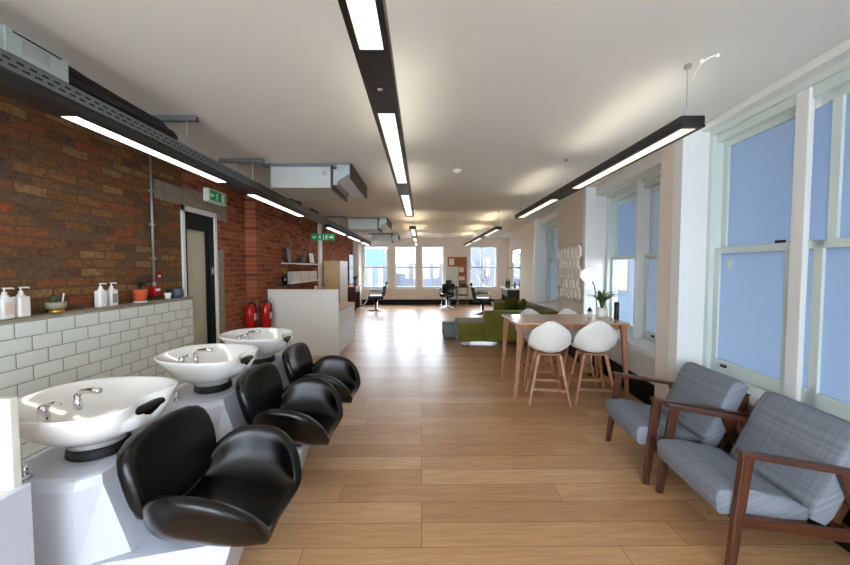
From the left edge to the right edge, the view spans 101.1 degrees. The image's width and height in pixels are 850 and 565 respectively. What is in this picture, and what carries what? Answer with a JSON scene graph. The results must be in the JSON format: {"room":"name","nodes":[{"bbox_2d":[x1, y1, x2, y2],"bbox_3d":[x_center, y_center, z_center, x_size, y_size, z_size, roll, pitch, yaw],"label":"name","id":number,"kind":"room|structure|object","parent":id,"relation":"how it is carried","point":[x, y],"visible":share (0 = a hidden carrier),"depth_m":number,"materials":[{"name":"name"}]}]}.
{"room":"salon","nodes":[
{"label":"salon","id":0,"kind":"room"},
{"bbox_2d":[0,94,352,342],"bbox_3d":[-2.916,-0.092,5.597,0.420,2.720,17.250,0,2,-1],"label":"wall","id":1,"kind":"structure","parent":0,"point":[75,213],"depth_m":3.15,"materials":[{"name":"brown brick"}]},
{"bbox_2d":[0,297,192,324],"bbox_3d":[-2.763,0.327,0.559,0.125,0.024,7.145,0,2,-1],"label":"ledge","id":2,"kind":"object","parent":1,"relation":"attached to","point":[94,309],"depth_m":2.81,"materials":[{"name":"stone"}]},
{"bbox_2d":[0,287,14,319],"bbox_3d":[-2.780,0.138,2.326,0.061,0.208,0.095,0,2,-1],"label":"pump bottle","id":3,"kind":"object","parent":2,"relation":"on","point":[7,304],"visible":1,"depth_m":2.31,"materials":[{"name":"white plastic"}]},
{"bbox_2d":[13,287,30,317],"bbox_3d":[-2.781,0.134,2.421,0.061,0.208,0.095,0,2,-1],"label":"pump bottle","id":4,"kind":"object","parent":2,"relation":"on","point":[22,302],"visible":0.9,"depth_m":2.40,"materials":[{"name":"white plastic"}]},
{"bbox_2d":[44,293,67,313],"bbox_3d":[-2.784,0.156,2.641,0.120,0.146,0.120,0,2,-1],"label":"bowl planter","id":5,"kind":"object","parent":2,"relation":"on","point":[54,305],"visible":1,"depth_m":2.61,"materials":[{"name":"beige ceramic"}]},
{"bbox_2d":[44,301,67,308],"bbox_3d":[-2.784,0.173,2.642,0.120,0.052,0.120,0,2,-1],"label":"bowl","id":6,"kind":"object","parent":5,"relation":"on","point":[51,304],"depth_m":2.61,"materials":[{"name":"ceramic"}]},
{"bbox_2d":[94,283,107,307],"bbox_3d":[-2.787,0.109,3.020,0.061,0.208,0.095,0,2,-1],"label":"pump bottle","id":7,"kind":"object","parent":2,"relation":"on","point":[100,296],"visible":1,"depth_m":2.98,"materials":[{"name":"white plastic"}]},
{"bbox_2d":[106,282,117,305],"bbox_3d":[-2.788,0.104,3.125,0.061,0.208,0.095,0,2,-1],"label":"pump bottle","id":8,"kind":"object","parent":2,"relation":"on","point":[112,294],"visible":0.91,"depth_m":3.10,"materials":[{"name":"white plastic"}]},
{"bbox_2d":[132,281,148,302],"bbox_3d":[-2.794,0.088,3.426,0.129,0.217,0.141,0,2,-1],"label":"potted plant","id":9,"kind":"object","parent":2,"relation":"on","point":[139,295],"visible":1,"depth_m":3.40,"materials":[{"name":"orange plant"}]},
{"bbox_2d":[171,287,183,297],"bbox_3d":[-2.800,0.111,3.965,0.120,0.126,0.120,0,2,-1],"label":"potted plant","id":10,"kind":"object","parent":2,"relation":"on","point":[178,292],"visible":0.98,"depth_m":3.92,"materials":[{"name":"grey ceramic"}]},
{"bbox_2d":[0,299,193,460],"bbox_3d":[-2.766,0.908,0.580,0.120,1.138,7.140,0,2,-1],"label":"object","id":11,"kind":"structure","parent":1,"relation":"attached to","point":[35,355],"depth_m":2.84,"materials":[{"name":"white tile"}]},
{"bbox_2d":[148,156,155,281],"bbox_3d":[-2.840,-0.681,3.637,0.034,1.380,0.040,0,2,-1],"label":"conduit","id":12,"kind":"object","parent":1,"relation":"attached to","point":[153,258],"visible":0.95,"depth_m":3.63,"materials":[{"name":"metal"}]},
{"bbox_2d":[149,282,160,295],"bbox_3d":[-2.828,0.068,3.668,0.057,0.140,0.100,0,2,-1],"label":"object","id":13,"kind":"object","parent":1,"relation":"attached to","point":[154,290],"visible":1,"depth_m":3.64,"materials":[{"name":"red plastic"}]},
{"bbox_2d":[180,205,219,344],"bbox_3d":[-2.955,0.195,4.483,0.220,2.240,0.700,0,2,-1],"label":"door","id":14,"kind":"structure","parent":1,"relation":"in","point":[199,247],"depth_m":4.55,"materials":[{"name":"black paint"}]},
{"bbox_2d":[203,188,226,205],"bbox_3d":[-2.819,-1.146,4.709,0.082,0.170,0.410,0,2,-1],"label":"exit sign","id":15,"kind":"object","parent":1,"relation":"attached to","point":[210,195],"visible":1,"depth_m":4.62,"materials":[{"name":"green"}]},
{"bbox_2d":[242,299,256,327],"bbox_3d":[-2.781,0.503,5.567,0.183,0.474,0.173,0,2,-1],"label":"fire extinguisher","id":16,"kind":"object","parent":1,"relation":"attached to","point":[250,310],"visible":0.9,"depth_m":5.50,"materials":[{"name":"red metal"}]},
{"bbox_2d":[259,298,271,327],"bbox_3d":[-2.613,0.496,5.748,0.183,0.474,0.173,0,2,-1],"label":"fire extinguisher","id":17,"kind":"object","parent":1,"relation":"attached to","point":[266,309],"visible":1,"depth_m":5.68,"materials":[{"name":"red metal"}]},
{"bbox_2d":[287,279,321,286],"bbox_3d":[-2.626,0.014,7.631,0.200,0.100,2.000,0,2,-1],"label":"wall shelf","id":18,"kind":"object","parent":1,"relation":"attached to","point":[309,281],"visible":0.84,"depth_m":7.27,"materials":[{"name":"white laminate"}]},
{"bbox_2d":[288,271,300,281],"bbox_3d":[-2.620,-0.116,7.025,0.121,0.210,0.400,0,2,-1],"label":"gift bag","id":19,"kind":"object","parent":18,"relation":"on","point":[294,276],"visible":0.94,"depth_m":6.86,"materials":[{"name":"white paper"}]},
{"bbox_2d":[317,223,322,288],"bbox_3d":[-2.716,-0.236,9.081,0.050,2.720,0.220,0,2,-1],"label":"trim","id":20,"kind":"structure","parent":1,"relation":"attached to","point":[320,275],"depth_m":9.01,"materials":[{"name":"white paint"}]},
{"bbox_2d":[349,254,354,284],"bbox_3d":[-2.719,-0.489,13.014,0.023,1.100,0.750,0,2,4],"label":"wall mirror","id":21,"kind":"object","parent":1,"relation":"attached to","point":[351,257],"visible":0.81,"depth_m":12.93,"materials":[{"name":"black mirror"}]},
{"bbox_2d":[353,240,361,305],"bbox_3d":[-2.679,-0.434,13.868,0.220,2.720,0.700,0,2,-1],"label":"trim","id":22,"kind":"structure","parent":1,"relation":"attached to","point":[357,250],"depth_m":13.53,"materials":[{"name":"beige paint"}]},
{"bbox_2d":[0,0,849,237],"bbox_3d":[0.643,-1.554,5.622,7.800,0.200,17.750,0,2,-1],"label":"ceiling","id":23,"kind":"structure","parent":0,"point":[500,93],"depth_m":2.19,"materials":[{"name":"white paint"}]},
{"bbox_2d":[152,115,198,145],"bbox_3d":[-2.129,-1.177,2.812,0.600,0.310,0.040,0,2,-1],"label":"bracket","id":24,"kind":"object","parent":23,"relation":"attached to","point":[186,119],"visible":0.5,"depth_m":2.79,"materials":[{"name":"silver metal"}]},
{"bbox_2d":[0,48,370,243],"bbox_3d":[-2.035,-1.210,6.535,0.201,0.076,12.800,0,2,-1],"label":"cable tray","id":25,"kind":"object","parent":24,"relation":"hanging from","point":[8,61],"visible":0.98,"depth_m":2.20,"materials":[{"name":"silver metal"}]},
{"bbox_2d":[0,24,68,82],"bbox_3d":[-1.952,-1.107,1.714,0.131,0.115,0.285,0,2,-1],"label":"air duct","id":26,"kind":"object","parent":25,"relation":"on","point":[13,42],"visible":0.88,"depth_m":1.68,"materials":[{"name":"metal"}]},
{"bbox_2d":[68,65,167,127],"bbox_3d":[-1.952,-1.155,2.264,0.074,0.076,0.795,0,2,-3],"label":"flexible hose","id":27,"kind":"object","parent":26,"relation":"attached to","point":[72,72],"visible":0.54,"depth_m":2.10,"materials":[{"name":"black"}]},
{"bbox_2d":[68,75,177,139],"bbox_3d":[-1.923,-1.104,2.299,0.091,0.056,0.858,0,2,-1],"label":"flexible hose","id":28,"kind":"object","parent":25,"relation":"on","point":[74,82],"visible":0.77,"depth_m":2.17,"materials":[{"name":"black"}]},
{"bbox_2d":[0,66,306,216],"bbox_3d":[-1.967,-0.974,2.647,0.140,0.068,6.110,0,2,-1],"label":"linear pendant light","id":29,"kind":"object","parent":25,"relation":"hanging from","point":[14,86],"visible":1,"depth_m":2.16,"materials":[{"name":"black"}]},
{"bbox_2d":[64,117,223,181],"bbox_3d":[-1.967,-0.949,2.666,0.090,0.007,1.495,0,2,-1],"label":"diffuser","id":30,"kind":"object","parent":29,"relation":"attached to","point":[79,121],"depth_m":2.42,"materials":[{"name":"white"}]},
{"bbox_2d":[249,195,301,215],"bbox_3d":[-1.989,-1.038,4.816,0.090,0.007,1.690,0,2,-1],"label":"diffuser","id":31,"kind":"object","parent":29,"relation":"attached to","point":[265,199],"depth_m":4.64,"materials":[{"name":"white"}]},
{"bbox_2d":[324,224,370,245],"bbox_3d":[-2.041,-1.282,10.061,0.140,0.068,5.750,0,2,-1],"label":"linear pendant light","id":32,"kind":"object","parent":25,"relation":"hanging from","point":[327,226],"visible":1,"depth_m":8.68,"materials":[{"name":"black"}]},
{"bbox_2d":[219,158,264,177],"bbox_3d":[-2.045,-1.223,3.913,0.490,0.310,0.040,0,2,-1],"label":"bracket","id":33,"kind":"object","parent":23,"relation":"attached to","point":[221,160],"visible":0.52,"depth_m":3.89,"materials":[{"name":"silver metal"}]},
{"bbox_2d":[262,163,366,201],"bbox_3d":[-1.374,-1.259,4.603,1.045,0.305,1.150,0,2,-1],"label":"air duct","id":34,"kind":"object","parent":23,"relation":"hanging from","point":[296,181],"visible":1,"depth_m":4.07,"materials":[{"name":"metal"}]},
{"bbox_2d":[336,165,361,198],"bbox_3d":[-0.951,-1.285,4.561,0.150,0.190,1.040,0,2,-1],"label":"hood","id":35,"kind":"object","parent":34,"relation":"attached to","point":[348,180],"depth_m":4.24,"materials":[{"name":"metal"}]},
{"bbox_2d":[311,214,334,240],"bbox_3d":[-2.320,-1.252,7.942,0.540,0.595,0.021,0,2,-1],"label":"exit sign","id":36,"kind":"object","parent":23,"relation":"hanging from","point":[328,237],"visible":0.93,"depth_m":7.94,"materials":[{"name":"green"}]},
{"bbox_2d":[344,217,391,232],"bbox_3d":[-1.417,-1.438,8.929,1.045,0.305,1.150,0,2,-1],"label":"air duct","id":37,"kind":"object","parent":23,"relation":"hanging from","point":[355,224],"visible":1,"depth_m":8.39,"materials":[{"name":"metal"}]},
{"bbox_2d":[380,218,388,230],"bbox_3d":[-0.994,-1.464,8.887,0.150,0.190,1.040,0,2,-1],"label":"hood","id":38,"kind":"object","parent":37,"relation":"attached to","point":[384,222],"depth_m":8.41,"materials":[{"name":"metal"}]},
{"bbox_2d":[338,0,413,216],"bbox_3d":[-0.217,-1.131,2.638,0.140,0.398,6.070,0,2,-1],"label":"linear pendant light","id":39,"kind":"object","parent":23,"relation":"hanging from","point":[366,21],"visible":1,"depth_m":1.50,"materials":[{"name":"black"}]},
{"bbox_2d":[346,0,382,49],"bbox_3d":[-0.196,-0.860,0.525,0.090,0.007,1.625,0,2,-1],"label":"diffuser","id":40,"kind":"object","parent":39,"relation":"attached to","point":[364,19],"depth_m":1.19,"materials":[{"name":"white"}]},
{"bbox_2d":[378,113,406,182],"bbox_3d":[-0.217,-0.949,2.666,0.090,0.007,1.570,0,2,-1],"label":"diffuser","id":41,"kind":"object","parent":39,"relation":"attached to","point":[388,123],"depth_m":2.35,"materials":[{"name":"white"}]},
{"bbox_2d":[401,195,411,215],"bbox_3d":[-0.238,-1.036,4.784,0.090,0.007,1.590,0,2,-1],"label":"diffuser","id":42,"kind":"object","parent":39,"relation":"attached to","point":[406,200],"depth_m":4.59,"materials":[{"name":"white"}]},
{"bbox_2d":[369,233,399,242],"bbox_3d":[-1.456,-1.598,12.776,1.045,0.305,1.150,0,2,-1],"label":"air duct","id":43,"kind":"object","parent":23,"relation":"hanging from","point":[375,237],"visible":1,"depth_m":12.23,"materials":[{"name":"metal"}]},
{"bbox_2d":[409,226,417,245],"bbox_3d":[-0.294,-1.454,10.346,0.140,0.390,5.800,0,2,-1],"label":"linear pendant light","id":44,"kind":"object","parent":23,"relation":"hanging from","point":[412,229],"visible":0.92,"depth_m":8.72,"materials":[{"name":"black"}]},
{"bbox_2d":[463,211,501,245],"bbox_3d":[1.556,-1.456,10.390,0.140,0.390,5.750,0,2,-1],"label":"linear pendant light","id":45,"kind":"object","parent":23,"relation":"hanging from","point":[496,228],"visible":1,"depth_m":8.97,"materials":[{"name":"black"}]},
{"bbox_2d":[515,63,704,218],"bbox_3d":[1.583,-1.191,3.985,0.141,0.390,3.870,0,2,0],"label":"linear pendant light","id":46,"kind":"object","parent":23,"relation":"hanging from","point":[681,127],"visible":1,"depth_m":2.64,"materials":[{"name":"black"}]},
{"bbox_2d":[519,200,556,217],"bbox_3d":[1.585,-1.047,5.037,0.090,0.007,1.580,0,2,0],"label":"diffuser","id":47,"kind":"object","parent":46,"relation":"attached to","point":[542,204],"depth_m":4.91,"materials":[{"name":"white"}]},
{"bbox_2d":[572,129,693,188],"bbox_3d":[1.581,-0.958,2.884,0.090,0.007,1.590,0,2,0],"label":"diffuser","id":48,"kind":"object","parent":46,"relation":"attached to","point":[589,179],"depth_m":2.66,"materials":[{"name":"white"}]},
{"bbox_2d":[361,238,508,298],"bbox_3d":[0.556,-0.455,14.375,7.800,2.720,0.250,0,2,-1],"label":"wall","id":49,"kind":"structure","parent":0,"point":[453,247],"depth_m":14.24,"materials":[{"name":"beige paint"}]},
{"bbox_2d":[363,246,388,289],"bbox_3d":[-2.003,-0.603,14.258,1.060,1.775,0.200,0,2,-1],"label":"window","id":50,"kind":"structure","parent":49,"relation":"in","point":[365,287],"depth_m":14.30,"materials":[{"name":"white paint"}]},
{"bbox_2d":[394,246,416,289],"bbox_3d":[-0.793,-0.604,14.270,0.960,1.775,0.200,0,2,-1],"label":"window","id":51,"kind":"structure","parent":49,"relation":"in","point":[415,267],"depth_m":14.31,"materials":[{"name":"white paint"}]},
{"bbox_2d":[362,299,501,304],"bbox_3d":[0.283,0.799,14.284,6.150,0.220,0.030,0,2,-1],"label":"baseboard","id":52,"kind":"structure","parent":49,"relation":"attached to","point":[370,301],"depth_m":14.26,"materials":[{"name":"black paint"}]},
{"bbox_2d":[421,246,443,289],"bbox_3d":[0.317,-0.604,14.281,0.980,1.775,0.200,0,2,-1],"label":"window","id":53,"kind":"structure","parent":49,"relation":"in","point":[422,267],"depth_m":14.32,"materials":[{"name":"white paint"}]},
{"bbox_2d":[448,257,466,286],"bbox_3d":[1.308,-0.420,14.238,0.780,1.240,0.034,0,2,-1],"label":"cork board","id":54,"kind":"object","parent":49,"relation":"attached to","point":[461,262],"visible":0.54,"depth_m":14.21,"materials":[{"name":"brown wood"}]},
{"bbox_2d":[469,246,497,289],"bbox_3d":[2.372,-0.605,14.302,1.190,1.775,0.200,0,2,-1],"label":"window","id":55,"kind":"structure","parent":49,"relation":"in","point":[470,247],"depth_m":14.34,"materials":[{"name":"white paint"}]},
{"bbox_2d":[238,305,849,564],"bbox_3d":[0.643,1.313,5.741,7.800,0.100,17.750,0,2,-1],"label":"floor","id":56,"kind":"structure","parent":0,"point":[434,459],"depth_m":2.47,"materials":[{"name":"brown wood"}]},
{"bbox_2d":[0,397,34,564],"bbox_3d":[-1.685,0.939,0.773,0.645,1.060,0.900,0,2,-1],"label":"base cabinet","id":57,"kind":"object","parent":56,"relation":"on","point":[16,518],"visible":1,"depth_m":1.18,"materials":[{"name":"white laminate"}]},
{"bbox_2d":[21,427,243,564],"bbox_3d":[-1.311,1.103,1.634,0.940,0.660,0.510,0,2,-1],"label":"pedestal","id":58,"kind":"object","parent":56,"relation":"on","point":[81,513],"visible":0.44,"depth_m":1.43,"materials":[{"name":"grey plastic"}]},
{"bbox_2d":[18,376,177,480],"bbox_3d":[-1.537,0.634,1.612,0.568,0.277,0.570,0,2,-1],"label":"basin","id":59,"kind":"object","parent":58,"relation":"on","point":[92,419],"visible":0.96,"depth_m":1.58,"materials":[{"name":"white ceramic"}]},
{"bbox_2d":[36,402,61,421],"bbox_3d":[-1.618,0.581,1.509,0.098,0.135,0.044,0,2,-1],"label":"mixer tap","id":60,"kind":"object","parent":59,"relation":"on","point":[42,412],"depth_m":1.50,"materials":[{"name":"silver metal"}]},
{"bbox_2d":[72,388,102,410],"bbox_3d":[-1.600,0.568,1.658,0.151,0.148,0.035,0,2,11],"label":"tap","id":61,"kind":"object","parent":59,"relation":"on","point":[77,404],"depth_m":1.66,"materials":[{"name":"silver metal"}]},
{"bbox_2d":[116,405,301,546],"bbox_3d":[-0.953,0.872,1.628,0.612,0.493,0.663,0,2,-1],"label":"chair","id":62,"kind":"object","parent":58,"relation":"on","point":[248,478],"visible":1,"depth_m":1.62,"materials":[{"name":"black leather"}]},
{"bbox_2d":[156,379,309,480],"bbox_3d":[-1.284,1.069,2.454,0.940,0.660,0.510,0,2,-1],"label":"pedestal","id":63,"kind":"object","parent":56,"relation":"on","point":[223,408],"visible":0.21,"depth_m":2.27,"materials":[{"name":"grey plastic"}]},
{"bbox_2d":[154,343,257,401],"bbox_3d":[-1.510,0.600,2.432,0.568,0.277,0.570,0,2,-1],"label":"basin","id":64,"kind":"object","parent":63,"relation":"on","point":[210,368],"visible":1,"depth_m":2.35,"materials":[{"name":"white ceramic"}]},
{"bbox_2d":[178,355,193,362],"bbox_3d":[-1.591,0.547,2.329,0.098,0.135,0.044,0,2,-1],"label":"mixer tap","id":65,"kind":"object","parent":64,"relation":"on","point":[181,359],"depth_m":2.32,"materials":[{"name":"silver metal"}]},
{"bbox_2d":[193,348,212,362],"bbox_3d":[-1.573,0.534,2.477,0.151,0.148,0.035,0,2,11],"label":"tap","id":66,"kind":"object","parent":64,"relation":"on","point":[196,359],"depth_m":2.47,"materials":[{"name":"silver metal"}]},
{"bbox_2d":[235,362,342,444],"bbox_3d":[-0.926,0.838,2.448,0.612,0.493,0.663,0,2,-1],"label":"chair","id":67,"kind":"object","parent":63,"relation":"on","point":[309,411],"visible":0.81,"depth_m":2.46,"materials":[{"name":"black"}]},
{"bbox_2d":[230,355,289,388],"bbox_3d":[-1.281,1.040,3.163,0.940,0.660,0.510,0,2,-1],"label":"pedestal","id":68,"kind":"object","parent":56,"relation":"on","point":[277,362],"visible":0.04,"depth_m":3.12,"materials":[{"name":"grey plastic"}]},
{"bbox_2d":[219,328,293,364],"bbox_3d":[-1.507,0.571,3.141,0.568,0.277,0.570,0,2,-1],"label":"basin","id":69,"kind":"object","parent":68,"relation":"on","point":[269,341],"visible":0.88,"depth_m":3.09,"materials":[{"name":"white ceramic"}]},
{"bbox_2d":[245,330,260,339],"bbox_3d":[-1.570,0.504,3.187,0.151,0.148,0.035,0,2,11],"label":"tap","id":70,"kind":"object","parent":69,"relation":"on","point":[253,331],"depth_m":3.18,"materials":[{"name":"silver metal"}]},
{"bbox_2d":[282,342,360,402],"bbox_3d":[-0.923,0.809,3.157,0.612,0.493,0.663,0,2,-1],"label":"chair","id":71,"kind":"object","parent":68,"relation":"on","point":[340,372],"visible":0.59,"depth_m":3.27,"materials":[{"name":"black"}]},
{"bbox_2d":[268,289,354,354],"bbox_3d":[-2.082,0.655,6.712,1.210,1.135,1.460,0,2,-1],"label":"reception counter","id":72,"kind":"object","parent":56,"relation":"on","point":[317,318],"depth_m":5.98,"materials":[{"name":"white laminate"}]},
{"bbox_2d":[323,261,347,301],"bbox_3d":[-2.478,0.251,9.757,0.440,1.690,0.976,0,2,-1],"label":"tall cabinet","id":73,"kind":"object","parent":56,"relation":"on","point":[335,273],"visible":0.54,"depth_m":9.29,"materials":[{"name":"white laminate"}]},
{"bbox_2d":[348,285,360,310],"bbox_3d":[-2.572,0.545,12.583,0.400,0.870,0.950,0,2,-1],"label":"desk","id":74,"kind":"object","parent":56,"relation":"on","point":[353,290],"visible":0.71,"depth_m":12.16,"materials":[{"name":"brown wood"}]},
{"bbox_2d":[357,281,387,311],"bbox_3d":[-1.839,0.477,12.295,1.046,1.030,0.640,0,2,-9],"label":"barber chair","id":75,"kind":"object","parent":56,"relation":"on","point":[383,290],"visible":1,"depth_m":12.12,"materials":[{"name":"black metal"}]},
{"bbox_2d":[438,280,455,308],"bbox_3d":[0.826,0.442,13.124,0.640,1.030,1.046,0,2,11],"label":"barber chair","id":76,"kind":"object","parent":56,"relation":"on","point":[448,290],"visible":1,"depth_m":13.25,"materials":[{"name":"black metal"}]},
{"bbox_2d":[442,321,455,338],"bbox_3d":[0.524,1.030,7.635,0.280,0.310,0.500,0,2,-1],"label":"pouf","id":77,"kind":"object","parent":56,"relation":"on","point":[448,327],"visible":0.94,"depth_m":7.39,"materials":[{"name":"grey fabric"}]},
{"bbox_2d":[445,267,458,304],"bbox_3d":[1.079,0.136,14.104,0.540,1.560,0.030,0,2,-1],"label":"display board","id":78,"kind":"object","parent":56,"relation":"on","point":[451,273],"visible":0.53,"depth_m":14.07,"materials":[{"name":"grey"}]},
{"bbox_2d":[470,282,492,314],"bbox_3d":[1.981,0.517,11.322,1.046,1.030,0.640,1,2,14],"label":"barber chair","id":79,"kind":"object","parent":56,"relation":"on","point":[482,300],"visible":0.81,"depth_m":11.18,"materials":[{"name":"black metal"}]},
{"bbox_2d":[454,301,558,345],"bbox_3d":[1.570,0.837,7.557,1.910,0.697,2.200,0,2,-1],"label":"sofa","id":80,"kind":"object","parent":56,"relation":"on","point":[489,327],"visible":0.53,"depth_m":6.51,"materials":[{"name":"green fabric"}]},
{"bbox_2d":[455,317,483,331],"bbox_3d":[0.956,0.834,6.930,0.670,0.180,0.840,0,2,-1],"label":"seat cushion","id":81,"kind":"object","parent":80,"relation":"on","point":[462,324],"depth_m":6.53,"materials":[{"name":"green fabric"}]},
{"bbox_2d":[504,297,517,309],"bbox_3d":[2.018,0.515,8.219,0.340,0.328,0.136,-1,2,-15],"label":"cushion","id":82,"kind":"object","parent":80,"relation":"on","point":[509,303],"visible":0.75,"depth_m":8.16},
{"bbox_2d":[500,286,519,300],"bbox_3d":[2.946,0.584,12.129,0.500,0.830,1.600,0,2,5],"label":"desk","id":83,"kind":"object","parent":56,"relation":"on","point":[512,292],"visible":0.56,"depth_m":11.38,"materials":[{"name":"white laminate"}]},
{"bbox_2d":[513,309,557,385],"bbox_3d":[1.453,0.840,4.653,0.452,0.940,0.461,0,2,-3],"label":"bar stool","id":84,"kind":"object","parent":56,"relation":"on","point":[526,332],"visible":0.33,"depth_m":4.64,"materials":[{"name":"brown wood"}]},
{"bbox_2d":[525,321,571,407],"bbox_3d":[1.387,0.869,3.955,0.452,0.940,0.461,0,2,11],"label":"bar stool","id":85,"kind":"object","parent":56,"relation":"on","point":[549,338],"visible":1,"depth_m":3.79,"materials":[{"name":"white plastic"}]},
{"bbox_2d":[500,314,630,399],"bbox_3d":[1.662,0.880,4.307,1.312,0.886,0.740,0,2,-1],"label":"bar table","id":86,"kind":"object","parent":56,"relation":"on","point":[522,321],"visible":0.74,"depth_m":4.00,"materials":[{"name":"brown wood"}]},
{"bbox_2d":[586,290,622,317],"bbox_3d":[2.211,0.268,4.376,0.541,0.332,0.460,-2,3,-39],"label":"potted plant","id":87,"kind":"object","parent":86,"relation":"on","point":[601,312],"visible":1,"depth_m":4.33,"materials":[{"name":"green plant"}]},
{"bbox_2d":[550,308,596,385],"bbox_3d":[1.965,0.840,4.658,0.452,0.940,0.461,0,2,2],"label":"bar stool","id":88,"kind":"object","parent":56,"relation":"on","point":[573,332],"visible":0.3,"depth_m":4.75,"materials":[{"name":"brown wood"}]},
{"bbox_2d":[567,321,617,404],"bbox_3d":[1.888,0.869,3.959,0.452,0.940,0.461,0,2,9],"label":"bar stool","id":89,"kind":"object","parent":56,"relation":"on","point":[595,338],"visible":0.97,"depth_m":3.80,"materials":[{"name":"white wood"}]},
{"bbox_2d":[581,269,604,376],"bbox_3d":[2.313,0.554,4.861,0.406,1.490,0.239,-1,3,-21],"label":"floor lamp","id":90,"kind":"object","parent":56,"relation":"on","point":[587,275],"visible":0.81,"depth_m":4.72,"materials":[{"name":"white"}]},
{"bbox_2d":[605,362,751,484],"bbox_3d":[1.896,1.032,2.691,0.766,0.726,0.645,0,2,5],"label":"armchair","id":91,"kind":"object","parent":56,"relation":"on","point":[695,385],"visible":0.8,"depth_m":2.50,"materials":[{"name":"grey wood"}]},
{"bbox_2d":[605,399,700,443],"bbox_3d":[1.727,1.069,2.708,0.425,0.141,0.536,0,2,5],"label":"seat cushion","id":92,"kind":"object","parent":91,"relation":"on","point":[633,416],"depth_m":2.61,"materials":[{"name":"fabric"}]},
{"bbox_2d":[661,362,748,446],"bbox_3d":[2.086,0.914,2.668,0.291,0.488,0.544,0,2,5],"label":"cushion","id":93,"kind":"object","parent":91,"relation":"on","point":[694,383],"depth_m":2.52,"materials":[{"name":"fabric"}]},
{"bbox_2d":[655,392,849,564],"bbox_3d":[1.873,1.061,1.991,0.766,0.726,0.645,0,2,5],"label":"armchair","id":94,"kind":"object","parent":56,"relation":"on","point":[790,458],"visible":1,"depth_m":1.81,"materials":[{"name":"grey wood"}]},
{"bbox_2d":[657,439,808,519],"bbox_3d":[1.704,1.098,2.009,0.425,0.141,0.536,0,2,5],"label":"seat cushion","id":95,"kind":"object","parent":94,"relation":"on","point":[708,470],"depth_m":1.87,"materials":[{"name":"fabric"}]},
{"bbox_2d":[729,392,849,525],"bbox_3d":[2.063,0.943,1.968,0.291,0.488,0.544,0,2,5],"label":"cushion","id":96,"kind":"object","parent":94,"relation":"on","point":[777,424],"depth_m":1.87,"materials":[{"name":"fabric"}]},
{"bbox_2d":[509,51,849,433],"bbox_3d":[2.646,-0.099,5.770,0.321,2.720,18.150,0,2,5],"label":"wall","id":97,"kind":"structure","parent":0,"point":[570,211],"depth_m":3.43,"materials":[{"name":"beige paint"}]},
{"bbox_2d":[513,249,519,287],"bbox_3d":[3.089,-0.466,11.719,0.023,1.280,1.100,0,2,1],"label":"window","id":98,"kind":"structure","parent":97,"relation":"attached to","point":[516,253],"depth_m":11.78,"materials":[{"name":"white"}]},
{"bbox_2d":[537,210,557,310],"bbox_3d":[2.931,-0.468,7.814,0.400,2.148,2.000,0,2,5],"label":"window","id":99,"kind":"structure","parent":97,"relation":"in","point":[552,228],"depth_m":8.56,"materials":[{"name":"white paint"}]},
{"bbox_2d":[557,242,582,303],"bbox_3d":[2.485,-0.171,6.059,0.056,0.960,1.320,0,2,5],"label":"relief","id":100,"kind":"object","parent":97,"relation":"attached to","point":[569,271],"visible":0.99,"depth_m":5.93,"materials":[{"name":"beige"}]},
{"bbox_2d":[533,129,709,393],"bbox_3d":[2.492,-0.171,4.373,0.302,2.459,9.172,0,2,5],"label":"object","id":101,"kind":"structure","parent":97,"relation":"attached to","point":[691,152],"depth_m":3.06,"materials":[{"name":"white paint"}]},
{"bbox_2d":[596,149,660,359],"bbox_3d":[2.601,-0.324,4.337,0.400,2.148,1.950,0,2,5],"label":"window","id":102,"kind":"structure","parent":97,"relation":"in","point":[632,222],"depth_m":4.31,"materials":[{"name":"white paint"}]},
{"bbox_2d":[563,344,849,552],"bbox_3d":[2.402,1.195,4.263,0.172,0.260,13.600,0,2,5],"label":"baseboard","id":103,"kind":"structure","parent":97,"relation":"attached to","point":[642,390],"depth_m":3.95,"materials":[{"name":"black paint"}]},
{"bbox_2d":[702,38,849,420],"bbox_3d":[2.324,-0.223,1.895,0.310,2.148,2.290,0,2,5],"label":"window","id":104,"kind":"structure","parent":97,"relation":"in","point":[777,320],"depth_m":2.36,"materials":[{"name":"white paint"}]},
{"label":"outside","id":105,"kind":"structure","parent":0,"visible":0},
{"bbox_3d":[22.526,6.053,-7.206,35.100,0.100,44.650,0,2,-1],"label":"ground","id":106,"kind":"structure","parent":105,"visible":0},
{"bbox_2d":[618,259,802,387],"bbox_3d":[12.374,-0.819,10.099,7.050,12.200,28.000,0,2,-1],"label":"building","id":107,"kind":"structure","parent":106,"relation":"on","point":[626,267],"depth_m":15.35,"materials":[{"name":"white"}]},
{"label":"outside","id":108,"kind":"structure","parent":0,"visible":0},
{"bbox_3d":[-0.424,3.991,42.575,80.000,0.100,55.250,0,2,-1],"label":"ground","id":109,"kind":"structure","parent":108,"visible":0},
{"bbox_2d":[365,248,386,286],"bbox_3d":[-8.949,0.554,34.940,10.800,7.400,10.050,0,2,-1],"label":"building","id":110,"kind":"structure","parent":109,"relation":"on","point":[374,257],"depth_m":29.92,"materials":[{"name":"blue"}]},
{"bbox_2d":[396,263,441,285],"bbox_3d":[-0.190,0.985,39.049,6.400,6.200,10.050,0,2,-1],"label":"building","id":111,"kind":"structure","parent":109,"relation":"on","point":[404,276],"depth_m":33.98,"materials":[{"name":"blue"}]},
{"bbox_2d":[470,248,494,285],"bbox_3d":[9.450,-0.153,35.095,12.400,8.800,10.050,0,2,-1],"label":"building","id":112,"kind":"structure","parent":109,"relation":"on","point":[488,254],"depth_m":30.00,"materials":[{"name":"grey"}]},
{"bbox_2d":[472,257,493,285],"bbox_3d":[4.024,1.461,24.334,1.717,6.471,1.752,1,3,25],"label":"street tree","id":113,"kind":"object","parent":109,"relation":"on","point":[487,276],"visible":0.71,"depth_m":24.07,"materials":[{"name":"grey plant"}]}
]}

